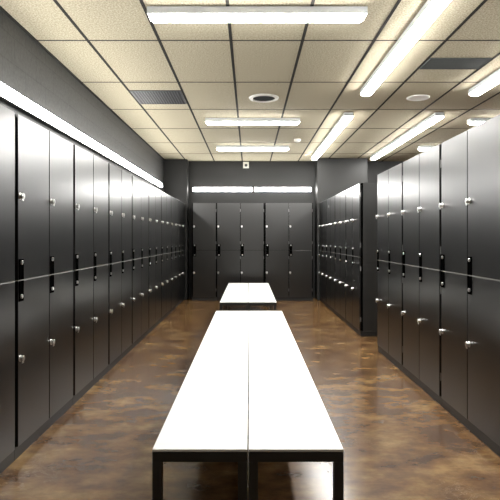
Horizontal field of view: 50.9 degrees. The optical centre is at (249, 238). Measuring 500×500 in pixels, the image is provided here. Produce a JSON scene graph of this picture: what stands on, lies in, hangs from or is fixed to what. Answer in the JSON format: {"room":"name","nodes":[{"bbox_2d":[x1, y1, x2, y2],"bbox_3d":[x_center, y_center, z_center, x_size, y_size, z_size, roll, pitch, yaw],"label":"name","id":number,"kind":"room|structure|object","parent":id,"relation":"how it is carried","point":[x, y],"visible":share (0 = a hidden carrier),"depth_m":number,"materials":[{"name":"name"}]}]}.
{"room":"changing room","nodes":[
{"label":"changing room","id":0,"kind":"room"},
{"bbox_2d":[0,10,163,191],"bbox_3d":[-1.850,-0.186,4.325,0.120,2.933,13.850,0,0,0],"label":"wall","id":1,"kind":"structure","parent":0,"point":[26,68],"depth_m":5.03,"materials":[{"name":"grey paint"}]},
{"bbox_2d":[0,82,24,107],"bbox_3d":[-1.750,-1.040,2.458,0.078,0.090,3.115,0,0,0],"label":"wall light","id":2,"kind":"object","parent":1,"relation":"attached to","point":[8,95],"visible":1,"depth_m":3.81,"materials":[{"name":"white plastic"}]},
{"bbox_2d":[16,98,122,164],"bbox_3d":[-1.750,-1.040,5.572,0.078,0.090,3.095,0,0,0],"label":"wall light","id":3,"kind":"object","parent":1,"relation":"attached to","point":[31,109],"visible":0.79,"depth_m":4.93,"materials":[{"name":"glowing white light diffuser"}]},
{"bbox_2d":[119,159,161,187],"bbox_3d":[-1.750,-1.040,8.725,0.078,0.090,3.190,0,0,0],"label":"wall light","id":4,"kind":"object","parent":1,"relation":"attached to","point":[126,165],"visible":0.79,"depth_m":8.32,"materials":[{"name":"white plastic"}]},
{"bbox_2d":[0,6,314,161],"bbox_3d":[-0.198,-1.647,4.325,3.185,0.012,13.850,0,0,0],"label":"trim","id":5,"kind":"structure","parent":1,"relation":"attached to","point":[4,11],"depth_m":5.64,"materials":[{"name":"grey metal"}]},
{"bbox_2d":[164,159,188,298],"bbox_3d":[-1.545,-0.186,11.113,0.490,2.933,0.274,0,0,0],"label":"wall","id":6,"kind":"structure","parent":0,"point":[176,171],"depth_m":10.98,"materials":[{"name":"black paint"}]},
{"bbox_2d":[0,0,499,160],"bbox_3d":[1.905,-1.703,4.325,7.630,0.100,14.090,0,0,0],"label":"ceiling","id":7,"kind":"structure","parent":0,"point":[132,61],"depth_m":5.23,"materials":[{"name":"beige tile"}]},
{"bbox_2d":[130,90,186,103],"bbox_3d":[-1.052,-1.647,6.145,0.570,0.010,0.570,0,0,0],"label":"ceiling vent","id":8,"kind":"object","parent":7,"relation":"in","point":[142,96],"visible":1,"depth_m":6.09,"materials":[{"name":"grey metal"}]},
{"bbox_2d":[205,118,299,124],"bbox_3d":[0.042,-1.610,7.250,1.300,0.080,0.118,0,0,0],"label":"ceiling light","id":9,"kind":"object","parent":7,"relation":"attached to","point":[210,121],"visible":1,"depth_m":7.19,"materials":[{"name":"white plastic"}]},
{"bbox_2d":[206,122,298,124],"bbox_3d":[0.042,-1.584,7.250,1.288,0.028,0.112,0,0,0],"label":"diffuser","id":10,"kind":"object","parent":9,"relation":"attached to","point":[209,123],"depth_m":7.21,"materials":[{"name":"white plastic"}]},
{"bbox_2d":[216,146,288,150],"bbox_3d":[0.058,-1.610,9.400,1.300,0.080,0.118,0,0,0],"label":"ceiling light","id":11,"kind":"object","parent":7,"relation":"attached to","point":[219,148],"visible":1,"depth_m":9.34,"materials":[{"name":"white plastic"}]},
{"bbox_2d":[217,149,288,150],"bbox_3d":[0.058,-1.584,9.400,1.288,0.028,0.112,0,0,0],"label":"diffuser","id":12,"kind":"object","parent":11,"relation":"attached to","point":[217,149],"depth_m":9.38,"materials":[{"name":"white plastic"}]},
{"bbox_2d":[147,6,367,22],"bbox_3d":[0.055,-1.610,3.790,1.570,0.080,0.118,0,0,0],"label":"ceiling light","id":13,"kind":"object","parent":7,"relation":"attached to","point":[157,14],"visible":1,"depth_m":3.73,"materials":[{"name":"white plastic"}]},
{"bbox_2d":[148,14,365,22],"bbox_3d":[0.055,-1.584,3.790,1.558,0.028,0.112,0,0,0],"label":"diffuser","id":14,"kind":"object","parent":13,"relation":"attached to","point":[157,18],"depth_m":3.76,"materials":[{"name":"white plastic"}]},
{"bbox_2d":[249,94,278,102],"bbox_3d":[0.170,-1.642,6.170,0.352,0.020,0.352,0,0,0],"label":"ceiling vent","id":15,"kind":"object","parent":7,"relation":"in","point":[261,98],"visible":1,"depth_m":6.14,"materials":[{"name":"white plastic"}]},
{"bbox_2d":[311,112,352,159],"bbox_3d":[1.300,-1.610,8.720,0.118,0.080,3.700,0,0,0],"label":"ceiling light","id":16,"kind":"object","parent":7,"relation":"attached to","point":[346,117],"visible":1,"depth_m":7.94,"materials":[{"name":"white plastic"}]},
{"bbox_2d":[360,0,450,95],"bbox_3d":[1.290,-1.610,3.980,0.118,0.080,3.700,0,0,0],"label":"ceiling light","id":17,"kind":"object","parent":7,"relation":"attached to","point":[431,9],"visible":1,"depth_m":4.23,"materials":[{"name":"white plastic"}]},
{"bbox_2d":[370,112,443,159],"bbox_3d":[2.490,-1.610,8.720,0.118,0.080,3.700,0,0,0],"label":"ceiling light","id":18,"kind":"object","parent":7,"relation":"attached to","point":[436,116],"visible":1,"depth_m":8.01,"materials":[{"name":"white plastic"}]},
{"bbox_2d":[406,94,429,100],"bbox_3d":[1.980,-1.644,6.160,0.266,0.016,0.266,0,0,0],"label":"disc","id":19,"kind":"object","parent":7,"relation":"attached to","point":[420,97],"visible":1,"depth_m":6.11,"materials":[{"name":"white plastic"}]},
{"bbox_2d":[418,146,434,150],"bbox_3d":[3.680,-1.610,9.400,1.300,0.080,0.118,0,0,0],"label":"ceiling light","id":20,"kind":"object","parent":7,"relation":"attached to","point":[420,148],"visible":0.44,"depth_m":9.34,"materials":[{"name":"white plastic"}]},
{"bbox_2d":[420,58,491,68],"bbox_3d":[1.938,-1.647,4.955,0.570,0.010,0.300,0,0,0],"label":"ceiling vent","id":21,"kind":"object","parent":7,"relation":"in","point":[431,63],"visible":1,"depth_m":4.94,"materials":[{"name":"grey metal"}]},
{"bbox_2d":[467,118,490,124],"bbox_3d":[3.680,-1.610,7.250,1.300,0.080,0.118,0,0,0],"label":"ceiling light","id":22,"kind":"object","parent":7,"relation":"attached to","point":[472,121],"visible":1,"depth_m":7.19,"materials":[{"name":"white plastic"}]},
{"bbox_2d":[468,122,482,124],"bbox_3d":[3.680,-1.584,7.250,1.288,0.028,0.112,0,0,0],"label":"diffuser","id":23,"kind":"object","parent":22,"relation":"attached to","point":[470,123],"depth_m":7.21,"materials":[{"name":"white plastic"}]},
{"bbox_2d":[469,69,499,95],"bbox_3d":[2.490,-1.610,3.980,0.118,0.080,3.700,0,0,0],"label":"ceiling light","id":24,"kind":"object","parent":7,"relation":"attached to","point":[493,79],"visible":1,"depth_m":5.44,"materials":[{"name":"white plastic"}]},
{"bbox_2d":[0,298,499,499],"bbox_3d":[1.905,1.330,4.325,7.630,0.100,14.090,0,0,0],"label":"floor","id":25,"kind":"structure","parent":0,"point":[397,442],"depth_m":3.36,"materials":[{"name":"concrete"}]},
{"bbox_2d":[0,105,14,473],"bbox_3d":[-1.547,0.280,2.523,0.466,2.000,0.991,0,0,0],"label":"locker","id":26,"kind":"object","parent":25,"relation":"on","point":[7,117],"visible":1,"depth_m":2.90,"materials":[{"name":"black metal"}]},
{"bbox_2d":[14,114,72,460],"bbox_3d":[-1.547,0.280,3.517,0.466,2.000,0.991,0,0,0],"label":"locker","id":27,"kind":"object","parent":25,"relation":"on","point":[43,158],"visible":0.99,"depth_m":3.38,"materials":[{"name":"black metal"}]},
{"bbox_2d":[73,145,107,404],"bbox_3d":[-1.547,0.280,4.510,0.466,2.000,0.991,0,0,0],"label":"locker","id":28,"kind":"object","parent":25,"relation":"on","point":[90,172],"visible":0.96,"depth_m":4.40,"materials":[{"name":"black metal"}]},
{"bbox_2d":[108,163,131,371],"bbox_3d":[-1.547,0.280,5.503,0.466,2.000,0.991,0,0,0],"label":"locker","id":29,"kind":"object","parent":25,"relation":"on","point":[119,181],"visible":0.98,"depth_m":5.37,"materials":[{"name":"black metal"}]},
{"bbox_2d":[131,176,148,349],"bbox_3d":[-1.547,0.280,6.495,0.466,2.000,0.991,0,0,0],"label":"locker","id":30,"kind":"object","parent":25,"relation":"on","point":[140,189],"visible":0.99,"depth_m":6.45,"materials":[{"name":"black metal"}]},
{"bbox_2d":[148,185,160,333],"bbox_3d":[-1.547,0.280,7.489,0.466,2.000,0.991,0,0,0],"label":"locker","id":31,"kind":"object","parent":25,"relation":"on","point":[154,256],"visible":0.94,"depth_m":7.41,"materials":[{"name":"black metal"}]},
{"bbox_2d":[161,191,170,321],"bbox_3d":[-1.547,0.280,8.482,0.466,2.000,0.991,0,0,0],"label":"locker","id":32,"kind":"object","parent":25,"relation":"on","point":[165,198],"visible":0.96,"depth_m":8.38,"materials":[{"name":"black metal"}]},
{"bbox_2d":[170,196,178,312],"bbox_3d":[-1.547,0.280,9.475,0.466,2.000,0.991,0,0,0],"label":"locker","id":33,"kind":"object","parent":25,"relation":"on","point":[174,202],"visible":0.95,"depth_m":9.38,"materials":[{"name":"black metal"}]},
{"bbox_2d":[178,201,184,304],"bbox_3d":[-1.547,0.280,10.467,0.466,2.000,0.991,0,0,0],"label":"locker","id":34,"kind":"object","parent":25,"relation":"on","point":[181,204],"visible":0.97,"depth_m":10.35,"materials":[{"name":"black metal"}]},
{"bbox_2d":[152,311,248,499],"bbox_3d":[-0.196,1.055,4.037,0.374,0.450,3.945,0,0,0],"label":"bench","id":35,"kind":"object","parent":25,"relation":"on","point":[207,420],"visible":1,"depth_m":2.54,"materials":[{"name":"white laminate"}]},
{"bbox_2d":[192,203,215,300],"bbox_3d":[-0.930,0.280,10.957,0.499,2.000,0.466,0,0,0],"label":"locker","id":36,"kind":"object","parent":25,"relation":"on","point":[203,214],"visible":0.98,"depth_m":10.75,"materials":[{"name":"black metal"}]},
{"bbox_2d":[220,283,247,310],"bbox_3d":[-0.203,1.055,8.295,0.366,0.450,2.910,0,0,0],"label":"bench","id":37,"kind":"object","parent":25,"relation":"on","point":[235,294],"visible":0.68,"depth_m":7.55,"materials":[{"name":"white laminate"}]},
{"bbox_2d":[216,203,264,300],"bbox_3d":[-0.187,0.280,10.957,0.991,2.000,0.466,0,0,0],"label":"locker","id":38,"kind":"object","parent":25,"relation":"on","point":[240,227],"visible":0.99,"depth_m":10.75,"materials":[{"name":"black metal"}]},
{"bbox_2d":[248,283,275,310],"bbox_3d":[0.168,1.055,8.295,0.366,0.450,2.910,0,0,0],"label":"bench","id":39,"kind":"object","parent":25,"relation":"on","point":[259,294],"visible":0.73,"depth_m":7.62,"materials":[{"name":"white laminate"}]},
{"bbox_2d":[265,203,312,300],"bbox_3d":[0.806,0.280,10.957,0.991,2.000,0.466,0,0,0],"label":"locker","id":40,"kind":"object","parent":25,"relation":"on","point":[288,226],"visible":0.98,"depth_m":10.75,"materials":[{"name":"black metal"}]},
{"bbox_2d":[249,311,343,499],"bbox_3d":[0.183,1.055,4.037,0.374,0.450,3.945,0,0,0],"label":"bench","id":41,"kind":"object","parent":25,"relation":"on","point":[289,421],"visible":1,"depth_m":2.54,"materials":[{"name":"white laminate"}]},
{"bbox_2d":[318,200,326,305],"bbox_3d":[1.642,0.280,10.306,0.466,2.000,0.991,0,0,0],"label":"locker","id":42,"kind":"object","parent":25,"relation":"on","point":[322,206],"visible":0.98,"depth_m":10.32,"materials":[{"name":"black metal"}]},
{"bbox_2d":[325,196,335,313],"bbox_3d":[1.642,0.280,9.312,0.466,2.000,0.991,0,0,0],"label":"locker","id":43,"kind":"object","parent":25,"relation":"on","point":[330,203],"visible":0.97,"depth_m":9.30,"materials":[{"name":"black metal"}]},
{"bbox_2d":[334,190,346,323],"bbox_3d":[1.642,0.280,8.319,0.466,2.000,0.991,0,0,0],"label":"locker","id":44,"kind":"object","parent":25,"relation":"on","point":[340,199],"visible":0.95,"depth_m":8.28,"materials":[{"name":"black metal"}]},
{"bbox_2d":[345,183,376,336],"bbox_3d":[1.642,0.280,7.327,0.466,2.000,0.991,0,0,0],"label":"locker","id":45,"kind":"object","parent":25,"relation":"on","point":[361,199],"visible":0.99,"depth_m":6.85,"materials":[{"name":"black metal"}]},
{"bbox_2d":[376,163,403,372],"bbox_3d":[1.659,0.280,5.484,0.466,2.000,0.991,0,0,0],"label":"locker","id":46,"kind":"object","parent":25,"relation":"on","point":[389,300],"visible":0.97,"depth_m":5.41,"materials":[{"name":"black metal"}]},
{"bbox_2d":[401,144,442,405],"bbox_3d":[1.659,0.280,4.492,0.466,2.000,0.991,0,0,0],"label":"locker","id":47,"kind":"object","parent":25,"relation":"on","point":[421,312],"visible":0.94,"depth_m":4.42,"materials":[{"name":"black metal"}]},
{"bbox_2d":[439,114,499,456],"bbox_3d":[1.659,0.280,3.498,0.466,2.000,0.991,0,0,0],"label":"locker","id":48,"kind":"object","parent":25,"relation":"on","point":[469,206],"visible":1,"depth_m":3.42,"materials":[{"name":"black metal"}]},
{"bbox_2d":[37,40,499,128],"bbox_3d":[1.905,-1.654,4.383,7.390,0.006,11.736,0,0,0],"label":"trim","id":49,"kind":"structure","parent":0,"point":[37,40],"depth_m":5.56,"materials":[{"name":"grey metal"}]},
{"bbox_2d":[53,0,499,160],"bbox_3d":[1.938,-1.653,4.325,6.603,0.007,13.850,0,0,0],"label":"trim","id":50,"kind":"structure","parent":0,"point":[55,1],"depth_m":5.19,"materials":[{"name":"grey metal"}]},
{"bbox_2d":[189,161,404,297],"bbox_3d":[1.905,-0.186,11.310,7.630,2.933,0.120,0,0,0],"label":"wall","id":51,"kind":"structure","parent":0,"point":[201,174],"depth_m":11.25,"materials":[{"name":"black paint"}]},
{"bbox_2d":[193,187,251,191],"bbox_3d":[-0.580,-1.040,11.210,1.265,0.090,0.078,0,0,0],"label":"wall light","id":52,"kind":"object","parent":51,"relation":"attached to","point":[195,189],"visible":1,"depth_m":11.17,"materials":[{"name":"white plastic"}]},
{"bbox_2d":[243,162,248,167],"bbox_3d":[-0.075,-1.565,11.204,0.124,0.130,0.090,0,0,0],"label":"sensor","id":53,"kind":"object","parent":51,"relation":"attached to","point":[245,164],"visible":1,"depth_m":11.18,"materials":[{"name":"white plastic"}]},
{"bbox_2d":[254,187,310,191],"bbox_3d":[0.710,-1.040,11.210,1.215,0.090,0.078,0,0,0],"label":"wall light","id":54,"kind":"object","parent":51,"relation":"attached to","point":[256,189],"visible":1,"depth_m":11.17,"materials":[{"name":"white plastic"}]},
{"bbox_2d":[315,158,367,299],"bbox_3d":[1.917,-0.186,11.032,1.045,2.933,0.436,0,0,0],"label":"wall","id":55,"kind":"structure","parent":0,"point":[333,176],"depth_m":10.81,"materials":[{"name":"black paint"}]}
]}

